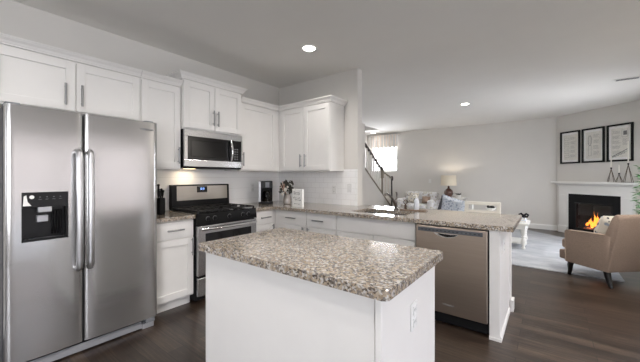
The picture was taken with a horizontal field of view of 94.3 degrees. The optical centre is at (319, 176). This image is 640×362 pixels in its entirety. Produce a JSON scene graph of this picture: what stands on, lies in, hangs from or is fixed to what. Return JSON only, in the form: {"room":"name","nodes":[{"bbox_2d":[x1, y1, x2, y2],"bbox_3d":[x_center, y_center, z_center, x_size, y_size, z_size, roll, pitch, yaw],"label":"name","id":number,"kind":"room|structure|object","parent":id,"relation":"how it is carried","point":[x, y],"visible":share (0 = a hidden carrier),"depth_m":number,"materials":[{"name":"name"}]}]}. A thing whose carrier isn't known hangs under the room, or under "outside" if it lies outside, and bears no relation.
{"room":"kitchen","nodes":[
{"label":"kitchen","id":0,"kind":"room"},
{"bbox_2d":[0,0,278,210],"bbox_3d":[-3.011,-0.070,1.883,0.120,2.740,7.770,0,0,38],"label":"wall","id":1,"kind":"structure","parent":0,"point":[17,19],"depth_m":2.93,"materials":[{"name":"paint"}]},
{"bbox_2d":[0,32,141,120],"bbox_3d":[-2.175,-0.777,2.543,0.383,0.494,1.056,0,0,38],"label":"upper cabinet","id":2,"kind":"object","parent":1,"relation":"attached to","point":[29,77],"visible":0.99,"depth_m":2.42,"materials":[{"name":"wood"}]},
{"bbox_2d":[140,70,182,169],"bbox_3d":[-1.730,-0.550,3.121,0.383,0.950,0.398,0,0,38],"label":"upper cabinet","id":3,"kind":"object","parent":1,"relation":"attached to","point":[159,94],"visible":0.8,"depth_m":3.05,"materials":[{"name":"wood"}]},
{"bbox_2d":[165,69,247,135],"bbox_3d":[-1.359,-0.820,3.573,0.418,0.604,0.884,0,0,38],"label":"upper cabinet","id":4,"kind":"object","parent":1,"relation":"attached to","point":[204,106],"visible":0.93,"depth_m":3.41,"materials":[{"name":"wood"}]},
{"bbox_2d":[180,129,241,169],"bbox_3d":[-1.349,-0.302,3.565,0.438,0.424,0.760,0,0,38],"label":"microwave","id":5,"kind":"object","parent":4,"relation":"attached to","point":[199,149],"visible":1,"depth_m":3.40,"materials":[{"name":"metal"}]},
{"bbox_2d":[157,169,278,209],"bbox_3d":[-1.347,0.143,3.940,0.008,0.486,2.240,0,0,38],"label":"backsplash","id":6,"kind":"structure","parent":1,"relation":"attached to","point":[239,182],"depth_m":4.07,"materials":[{"name":"tile"}]},
{"bbox_2d":[224,96,278,171],"bbox_3d":[-0.827,-0.550,4.293,0.383,0.950,1.019,0,0,38],"label":"upper cabinet","id":7,"kind":"object","parent":1,"relation":"attached to","point":[259,119],"visible":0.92,"depth_m":4.07,"materials":[{"name":"wood"}]},
{"bbox_2d":[250,184,253,191],"bbox_3d":[-0.998,0.160,4.378,0.009,0.116,0.072,0,0,38],"label":"wall outlet","id":8,"kind":"object","parent":1,"relation":"attached to","point":[251,185],"visible":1,"depth_m":4.37,"materials":[{"name":"white plastic"}]},
{"bbox_2d":[279,68,361,205],"bbox_3d":[-0.048,-0.070,4.429,1.470,2.740,0.120,0,0,38],"label":"wall","id":9,"kind":"structure","parent":0,"point":[346,85],"depth_m":4.03,"materials":[{"name":"paint"}]},
{"bbox_2d":[279,95,347,171],"bbox_3d":[-0.133,-0.550,4.166,0.989,0.950,0.383,0,0,38],"label":"upper cabinet","id":10,"kind":"object","parent":9,"relation":"attached to","point":[311,136],"visible":0.98,"depth_m":4.00,"materials":[{"name":"wood"}]},
{"bbox_2d":[279,169,357,205],"bbox_3d":[-0.083,0.143,4.376,1.462,0.486,0.008,0,0,38],"label":"backsplash","id":11,"kind":"structure","parent":9,"relation":"attached to","point":[317,186],"depth_m":4.25,"materials":[{"name":"tile"}]},
{"bbox_2d":[332,185,335,193],"bbox_3d":[0.197,0.180,4.148,0.072,0.116,0.009,0,0,38],"label":"wall outlet","id":12,"kind":"object","parent":9,"relation":"attached to","point":[333,186],"visible":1,"depth_m":4.15,"materials":[{"name":"white plastic"}]},
{"bbox_2d":[347,183,351,191],"bbox_3d":[0.395,0.150,3.995,0.072,0.116,0.010,0,0,38],"label":"light switch","id":13,"kind":"object","parent":9,"relation":"attached to","point":[349,186],"visible":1,"depth_m":3.99,"materials":[{"name":"white plastic"}]},
{"bbox_2d":[12,0,639,134],"bbox_3d":[0.201,-1.565,3.089,6.900,0.250,13.600,0,0,38],"label":"ceiling","id":14,"kind":"structure","parent":0,"point":[418,60],"depth_m":3.23,"materials":[{"name":"paint"}]},
{"bbox_2d":[300,44,317,51],"bbox_3d":[-0.122,-1.436,3.325,0.196,0.008,0.196,0,0,38],"label":"recessed light","id":15,"kind":"object","parent":14,"relation":"in","point":[308,47],"visible":1,"depth_m":3.32,"materials":[{"name":"white"}]},
{"bbox_2d":[613,76,639,81],"bbox_3d":[4.508,-1.435,4.354,0.300,0.010,0.120,0,0,38],"label":"ceiling vent","id":16,"kind":"object","parent":14,"relation":"in","point":[635,77],"visible":1,"depth_m":4.34,"materials":[{"name":"grey plastic"}]},
{"bbox_2d":[52,228,639,361],"bbox_3d":[0.201,1.350,3.089,6.900,0.100,13.600,0,0,38],"label":"floor","id":17,"kind":"structure","parent":0,"point":[556,316],"depth_m":2.46,"materials":[{"name":"brown wood"}]},
{"bbox_2d":[0,101,156,361],"bbox_3d":[-1.958,0.411,2.423,0.811,1.778,0.920,0,0,38],"label":"refrigerator","id":18,"kind":"object","parent":17,"relation":"on","point":[78,191],"visible":1,"depth_m":2.10,"materials":[{"name":"metal"}]},
{"bbox_2d":[157,219,193,312],"bbox_3d":[-1.636,0.863,3.023,0.644,0.874,0.431,0,0,38],"label":"base cabinet","id":19,"kind":"object","parent":17,"relation":"on","point":[175,240],"visible":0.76,"depth_m":2.88,"materials":[{"name":"wood"}]},
{"bbox_2d":[157,211,194,222],"bbox_3d":[-1.642,0.405,3.031,0.631,0.038,0.429,0,0,38],"label":"countertop","id":20,"kind":"structure","parent":19,"relation":"on","point":[169,216],"depth_m":2.91,"materials":[{"name":"stone"}]},
{"bbox_2d":[157,184,164,214],"bbox_3d":[-1.633,0.229,3.032,0.073,0.313,0.072,0,0,18],"label":"knife block","id":21,"kind":"object","parent":20,"relation":"on","point":[160,192],"visible":0.94,"depth_m":3.01,"materials":[{"name":"black wood"}]},
{"bbox_2d":[169,184,256,300],"bbox_3d":[-1.229,0.682,3.487,0.722,1.175,0.790,0,0,38],"label":"gas range","id":22,"kind":"object","parent":17,"relation":"on","point":[216,218],"visible":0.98,"depth_m":3.33,"materials":[{"name":"metal"}]},
{"bbox_2d":[169,207,254,215],"bbox_3d":[-1.244,0.387,3.485,0.585,0.017,0.768,0,0,38],"label":"cooktop","id":23,"kind":"object","parent":22,"relation":"in","point":[228,210],"depth_m":3.30,"materials":[{"name":"black metal"}]},
{"bbox_2d":[256,209,275,231],"bbox_3d":[-0.720,0.863,4.213,0.644,0.874,1.014,0,0,38],"label":"base cabinet","id":24,"kind":"object","parent":17,"relation":"on","point":[266,219],"visible":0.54,"depth_m":3.79,"materials":[{"name":"wood"}]},
{"bbox_2d":[237,201,521,231],"bbox_3d":[0.372,0.405,3.498,3.253,0.038,1.218,0,0,38],"label":"countertop","id":25,"kind":"structure","parent":24,"relation":"on","point":[463,219],"depth_m":3.03,"materials":[{"name":"stone"}]},
{"bbox_2d":[258,181,272,203],"bbox_3d":[-0.773,0.223,4.229,0.200,0.325,0.292,0,0,-10],"label":"coffee maker","id":26,"kind":"object","parent":25,"relation":"on","point":[265,187],"visible":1,"depth_m":4.14,"materials":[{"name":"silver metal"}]},
{"bbox_2d":[278,180,293,203],"bbox_3d":[-0.460,0.213,4.210,0.214,0.345,0.233,0,0,26],"label":"flower vase","id":27,"kind":"object","parent":25,"relation":"on","point":[287,198],"visible":0.98,"depth_m":4.17,"materials":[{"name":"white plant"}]},
{"bbox_2d":[292,189,303,207],"bbox_3d":[-0.281,0.272,3.780,0.196,0.228,0.037,0,0,45],"label":"sign","id":28,"kind":"object","parent":25,"relation":"on","point":[297,194],"visible":1,"depth_m":3.75,"materials":[{"name":"white plastic"}]},
{"bbox_2d":[384,192,397,209],"bbox_3d":[0.819,0.281,3.386,0.060,0.209,0.271,0,0,38],"label":"faucet","id":29,"kind":"object","parent":25,"relation":"on","point":[395,201],"visible":1,"depth_m":3.44,"materials":[{"name":"metal"}]},
{"bbox_2d":[366,212,416,223],"bbox_3d":[0.704,0.511,3.282,0.656,0.172,0.416,0,0,38],"label":"sink","id":30,"kind":"object","parent":25,"relation":"in","point":[366,212],"visible":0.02,"depth_m":3.46,"materials":[{"name":"metal"}]},
{"bbox_2d":[400,208,427,211],"bbox_3d":[1.070,0.380,3.398,0.300,0.012,0.120,0,0,38],"label":"tray","id":31,"kind":"object","parent":25,"relation":"on","point":[407,209],"visible":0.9,"depth_m":3.38,"materials":[{"name":"wood"}]},
{"bbox_2d":[413,195,418,209],"bbox_3d":[1.094,0.288,3.379,0.066,0.170,0.057,0,0,38],"label":"soap bottle","id":32,"kind":"object","parent":31,"relation":"on","point":[416,201],"visible":1,"depth_m":3.36,"materials":[{"name":"white plastic"}]},
{"bbox_2d":[276,210,337,235],"bbox_3d":[-0.017,0.863,3.873,1.000,0.874,0.700,0,0,38],"label":"base cabinet","id":33,"kind":"object","parent":17,"relation":"on","point":[312,222],"visible":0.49,"depth_m":3.58,"materials":[{"name":"wood"}]},
{"bbox_2d":[206,253,434,361],"bbox_3d":[-0.029,0.863,1.639,1.120,0.874,0.658,0,0,38],"label":"kitchen island","id":34,"kind":"object","parent":17,"relation":"on","point":[254,314],"visible":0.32,"depth_m":1.34,"materials":[{"name":"wood"}]},
{"bbox_2d":[198,228,442,301],"bbox_3d":[-0.034,0.405,1.629,1.183,0.038,0.684,0,0,38],"label":"island countertop","id":35,"kind":"structure","parent":34,"relation":"on","point":[380,271],"depth_m":1.42,"materials":[{"name":"stone"}]},
{"bbox_2d":[410,299,416,331],"bbox_3d":[0.407,0.600,1.283,0.009,0.116,0.072,0,0,38],"label":"wall outlet","id":36,"kind":"object","parent":34,"relation":"attached to","point":[413,307],"visible":1,"depth_m":1.27,"materials":[{"name":"white plastic"}]},
{"bbox_2d":[413,304,416,314],"bbox_3d":[0.410,0.574,1.281,0.003,0.040,0.034,0,0,38],"label":"socket","id":37,"kind":"object","parent":36,"relation":"attached to","point":[414,305],"depth_m":1.28,"materials":[{"name":"white plastic"}]},
{"bbox_2d":[413,316,416,327],"bbox_3d":[0.410,0.626,1.281,0.003,0.040,0.034,0,0,38],"label":"socket","id":38,"kind":"object","parent":36,"relation":"attached to","point":[414,317],"depth_m":1.28,"materials":[{"name":"white plastic"}]},
{"bbox_2d":[338,216,415,246],"bbox_3d":[0.748,0.868,3.309,0.889,0.864,0.660,0,0,38],"label":"base cabinet","id":39,"kind":"object","parent":17,"relation":"on","point":[394,232],"visible":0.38,"depth_m":3.01,"materials":[{"name":"white wood"}]},
{"bbox_2d":[365,143,392,205],"bbox_3d":[0.980,0.152,8.626,1.006,2.296,3.452,0,0,38],"label":"stair railing","id":40,"kind":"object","parent":17,"relation":"on","point":[380,170],"depth_m":8.85,"materials":[{"name":"brown wood"}]},
{"bbox_2d":[397,191,439,208],"bbox_3d":[2.869,0.875,8.683,1.080,0.850,0.860,0,0,38],"label":"sofa","id":41,"kind":"object","parent":17,"relation":"on","point":[433,203],"visible":0.5,"depth_m":8.60,"materials":[{"name":"fabric"}]},
{"bbox_2d":[407,192,418,201],"bbox_3d":[2.777,0.620,8.842,0.340,0.297,0.177,0,0,38],"label":"throw pillow","id":42,"kind":"object","parent":41,"relation":"on","point":[411,198],"visible":0.8,"depth_m":8.80,"materials":[{"name":"fabric"}]},
{"bbox_2d":[401,203,426,208],"bbox_3d":[2.790,0.839,8.580,0.720,0.118,0.600,0,0,38],"label":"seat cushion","id":43,"kind":"object","parent":41,"relation":"on","point":[409,205],"depth_m":8.37,"materials":[{"name":"fabric"}]},
{"bbox_2d":[422,196,430,202],"bbox_3d":[3.078,0.670,8.611,0.240,0.204,0.151,0,0,38],"label":"throw pillow","id":44,"kind":"object","parent":41,"relation":"on","point":[425,199],"visible":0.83,"depth_m":8.57,"materials":[{"name":"beige fabric"}]},
{"bbox_2d":[416,223,488,334],"bbox_3d":[1.312,0.866,2.814,0.585,0.868,0.679,0,0,38],"label":"dishwasher","id":45,"kind":"object","parent":17,"relation":"on","point":[462,276],"visible":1,"depth_m":2.49,"materials":[{"name":"metal"}]},
{"bbox_2d":[440,196,466,208],"bbox_3d":[3.705,0.932,8.229,0.580,0.735,0.560,0,0,38],"label":"end table","id":46,"kind":"object","parent":17,"relation":"on","point":[461,198],"visible":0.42,"depth_m":8.06,"materials":[{"name":"white wood"}]},
{"bbox_2d":[441,175,456,196],"bbox_3d":[3.584,0.265,8.271,0.416,0.600,0.416,0,0,38],"label":"table lamp","id":47,"kind":"object","parent":46,"relation":"on","point":[446,180],"visible":0.92,"depth_m":8.14,"materials":[{"name":"beige fabric"}]},
{"bbox_2d":[465,201,500,213],"bbox_3d":[1.839,0.800,3.417,0.381,1.000,0.358,0,0,38],"label":"counter stool","id":48,"kind":"object","parent":17,"relation":"on","point":[467,203],"visible":0.25,"depth_m":3.52,"materials":[{"name":"beige wood"}]},
{"bbox_2d":[489,230,513,342],"bbox_3d":[0.995,0.863,3.146,1.728,0.874,0.792,0,0,38],"label":"peninsula end panel","id":49,"kind":"object","parent":17,"relation":"on","point":[501,301],"visible":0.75,"depth_m":2.37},
{"bbox_2d":[512,229,624,281],"bbox_3d":[3.574,1.294,6.058,3.220,0.012,3.580,0,0,38],"label":"area rug","id":50,"kind":"object","parent":17,"relation":"on","point":[542,251],"visible":0.29,"depth_m":4.79,"materials":[{"name":"grey fabric"}]},
{"bbox_2d":[512,220,529,248],"bbox_3d":[3.491,1.059,5.680,0.850,0.458,0.620,0,0,38],"label":"coffee table","id":51,"kind":"object","parent":50,"relation":"on","point":[523,226],"visible":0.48,"depth_m":5.29,"materials":[{"name":"white wood"}]},
{"bbox_2d":[512,237,521,243],"bbox_3d":[3.491,1.188,5.680,0.730,0.025,0.500,0,0,38],"label":"shelf","id":52,"kind":"object","parent":51,"relation":"attached to","point":[517,240],"depth_m":5.47,"materials":[{"name":"white wood"}]},
{"bbox_3d":[3.726,0.812,5.549,0.222,0.035,0.304,0,0,38],"label":"book","id":53,"kind":"object","parent":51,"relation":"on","visible":0},
{"bbox_3d":[3.726,0.779,5.549,0.198,0.030,0.280,0,0,38],"label":"book","id":54,"kind":"object","parent":53,"relation":"on","visible":0},
{"bbox_2d":[518,213,528,217],"bbox_3d":[3.774,0.715,5.499,0.177,0.096,0.064,0,0,38],"label":"ornament","id":55,"kind":"object","parent":54,"relation":"on","point":[522,214],"visible":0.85,"depth_m":5.48,"materials":[{"name":"black metal"}]},
{"bbox_3d":[2.556,0.884,5.819,0.600,0.808,0.600,0,0,-32],"label":"accent chair","id":56,"kind":"object","parent":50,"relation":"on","visible":0},
{"bbox_2d":[437,196,441,209],"bbox_3d":[2.608,0.610,6.130,0.087,0.463,0.455,0,0,-36],"label":"throw pillow","id":57,"kind":"object","parent":56,"relation":"on","point":[440,203],"visible":0.13,"depth_m":6.22,"materials":[{"name":"fabric"}]},
{"bbox_2d":[441,194,464,210],"bbox_3d":[2.630,0.600,5.889,0.188,0.501,0.579,0,0,-35],"label":"throw pillow","id":58,"kind":"object","parent":56,"relation":"on","point":[448,203],"visible":0.69,"depth_m":5.81,"materials":[{"name":"blue fabric"}]},
{"bbox_2d":[568,194,620,231],"bbox_3d":[5.948,0.845,6.357,0.280,0.911,1.044,0,0,-10],"label":"fireplace insert","id":59,"kind":"object","parent":17,"relation":"on","point":[614,202],"visible":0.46,"depth_m":6.44,"materials":[{"name":"black metal"}]},
{"bbox_2d":[560,214,639,288],"bbox_3d":[3.653,0.869,3.746,0.730,0.879,0.791,0,0,-7],"label":"armchair","id":60,"kind":"object","parent":17,"relation":"on","point":[617,250],"visible":1,"depth_m":3.44,"materials":[{"name":"beige fabric"}]},
{"bbox_2d":[593,216,613,233],"bbox_3d":[3.583,0.650,3.653,0.400,0.368,0.232,0,0,-7],"label":"throw pillow","id":61,"kind":"object","parent":60,"relation":"on","point":[603,223],"visible":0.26,"depth_m":3.58,"materials":[{"name":"fabric"}]},
{"bbox_2d":[632,165,639,213],"bbox_3d":[5.519,0.548,5.051,0.340,1.504,0.342,0,0,-10],"label":"potted tree","id":62,"kind":"object","parent":17,"relation":"on","point":[638,175],"visible":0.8,"depth_m":5.10,"materials":[{"name":"green plant"}]},
{"bbox_2d":[365,135,366,167],"bbox_3d":[-0.148,-0.070,8.142,0.180,2.740,5.640,0,0,38],"label":"wall","id":63,"kind":"structure","parent":0,"point":[365,135],"depth_m":10.22,"materials":[{"name":"paint"}]},
{"bbox_2d":[362,123,389,205],"bbox_3d":[0.641,-0.070,7.445,0.120,2.740,5.500,0,0,38],"label":"wall","id":64,"kind":"structure","parent":0,"point":[371,195],"depth_m":8.27,"materials":[{"name":"paint"}]},
{"bbox_2d":[365,168,391,206],"bbox_3d":[1.757,0.427,8.894,0.150,1.345,1.883,0,0,38],"label":"trim","id":65,"kind":"structure","parent":64,"relation":"attached to","point":[365,168],"depth_m":8.67,"materials":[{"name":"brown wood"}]},
{"bbox_2d":[367,117,556,224],"bbox_3d":[3.738,-0.070,8.828,5.500,2.740,0.190,0,0,38],"label":"wall","id":66,"kind":"structure","parent":0,"point":[513,164],"depth_m":8.05,"materials":[{"name":"paint"}]},
{"bbox_2d":[370,134,398,148],"bbox_3d":[2.125,-1.155,9.865,1.010,0.450,0.133,0,0,38],"label":"window valance","id":67,"kind":"object","parent":66,"relation":"attached to","point":[391,140],"visible":1,"depth_m":9.80,"materials":[{"name":"beige fabric"}]},
{"bbox_2d":[373,149,396,171],"bbox_3d":[2.204,-0.640,9.984,0.900,0.960,0.050,0,0,38],"label":"window","id":68,"kind":"structure","parent":66,"relation":"in","point":[373,149],"depth_m":9.98,"materials":[{"name":"white glass"}]},
{"bbox_2d":[528,223,556,230],"bbox_3d":[4.096,1.238,8.424,4.160,0.125,0.014,0,0,38],"label":"baseboard","id":69,"kind":"structure","parent":66,"relation":"attached to","point":[531,225],"depth_m":7.33,"materials":[{"name":"white wood"}]},
{"bbox_2d":[485,205,495,210],"bbox_3d":[3.406,0.701,5.922,0.190,0.258,0.190,0,0,38],"label":"pedestal bowl","id":70,"kind":"object","parent":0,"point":[490,208],"visible":0.73,"depth_m":5.87,"materials":[{"name":"white ceramic"}]},
{"bbox_2d":[557,100,639,230],"bbox_3d":[6.135,-0.070,6.248,0.520,2.740,1.920,0,0,-10],"label":"wall","id":71,"kind":"structure","parent":0,"point":[627,112],"depth_m":6.35,"materials":[{"name":"paint"}]},
{"bbox_2d":[560,130,579,163],"bbox_3d":[5.750,-0.674,6.830,0.028,0.742,0.447,0,0,-10],"label":"picture frame","id":72,"kind":"object","parent":71,"relation":"attached to","point":[570,140],"visible":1,"depth_m":6.82,"materials":[{"name":"paper"}]},
{"bbox_2d":[564,134,576,159],"bbox_3d":[5.757,-0.674,6.832,0.002,0.572,0.297,0,0,-10],"label":"print","id":73,"kind":"object","parent":72,"relation":"attached to","point":[570,140],"depth_m":6.82},
{"bbox_2d":[581,126,604,162],"bbox_3d":[5.836,-0.674,6.350,0.028,0.742,0.447,0,0,-10],"label":"picture frame","id":74,"kind":"object","parent":71,"relation":"attached to","point":[592,139],"visible":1,"depth_m":6.34,"materials":[{"name":"paper"}]},
{"bbox_2d":[586,131,600,158],"bbox_3d":[5.843,-0.674,6.351,0.002,0.572,0.297,0,0,-10],"label":"print","id":75,"kind":"object","parent":74,"relation":"attached to","point":[593,138],"depth_m":6.34},
{"bbox_2d":[551,181,639,232],"bbox_3d":[5.763,0.706,6.323,0.184,1.188,1.640,0,0,-10],"label":"fireplace mantel","id":76,"kind":"object","parent":71,"relation":"attached to","point":[622,189],"visible":0.69,"depth_m":6.23,"materials":[{"name":"white wood"}]},
{"bbox_2d":[551,181,639,184],"bbox_3d":[5.763,0.131,6.323,0.184,0.038,1.640,0,0,-10],"label":"shelf","id":77,"kind":"object","parent":76,"relation":"attached to","point":[556,182],"depth_m":6.24,"materials":[{"name":"white wood"}]},
{"bbox_2d":[607,167,614,181],"bbox_3d":[5.825,-0.036,5.938,0.045,0.296,0.129,0,0,-10],"label":"candle holder","id":78,"kind":"object","parent":76,"relation":"on","point":[610,167],"visible":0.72,"depth_m":5.93,"materials":[{"name":"brown metal"}]},
{"bbox_2d":[623,163,633,182],"bbox_3d":[5.876,-0.074,5.658,0.051,0.371,0.149,0,0,-10],"label":"candle holder","id":79,"kind":"object","parent":76,"relation":"on","point":[627,163],"visible":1,"depth_m":5.65,"materials":[{"name":"brown metal"}]},
{"bbox_2d":[627,141,628,162],"bbox_3d":[5.876,-0.479,5.658,0.022,0.438,0.022,0,0,38],"label":"taper candle","id":80,"kind":"object","parent":79,"relation":"on","point":[628,141],"visible":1,"depth_m":5.65,"materials":[{"name":"wax"}]},
{"bbox_2d":[606,122,633,161],"bbox_3d":[5.923,-0.674,5.869,0.028,0.742,0.447,0,0,-10],"label":"picture frame","id":81,"kind":"object","parent":71,"relation":"attached to","point":[618,136],"visible":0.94,"depth_m":5.86,"materials":[{"name":"paper"}]},
{"bbox_2d":[611,127,628,157],"bbox_3d":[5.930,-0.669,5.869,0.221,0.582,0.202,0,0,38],"label":"print","id":82,"kind":"object","parent":81,"relation":"attached to","point":[619,135],"depth_m":5.88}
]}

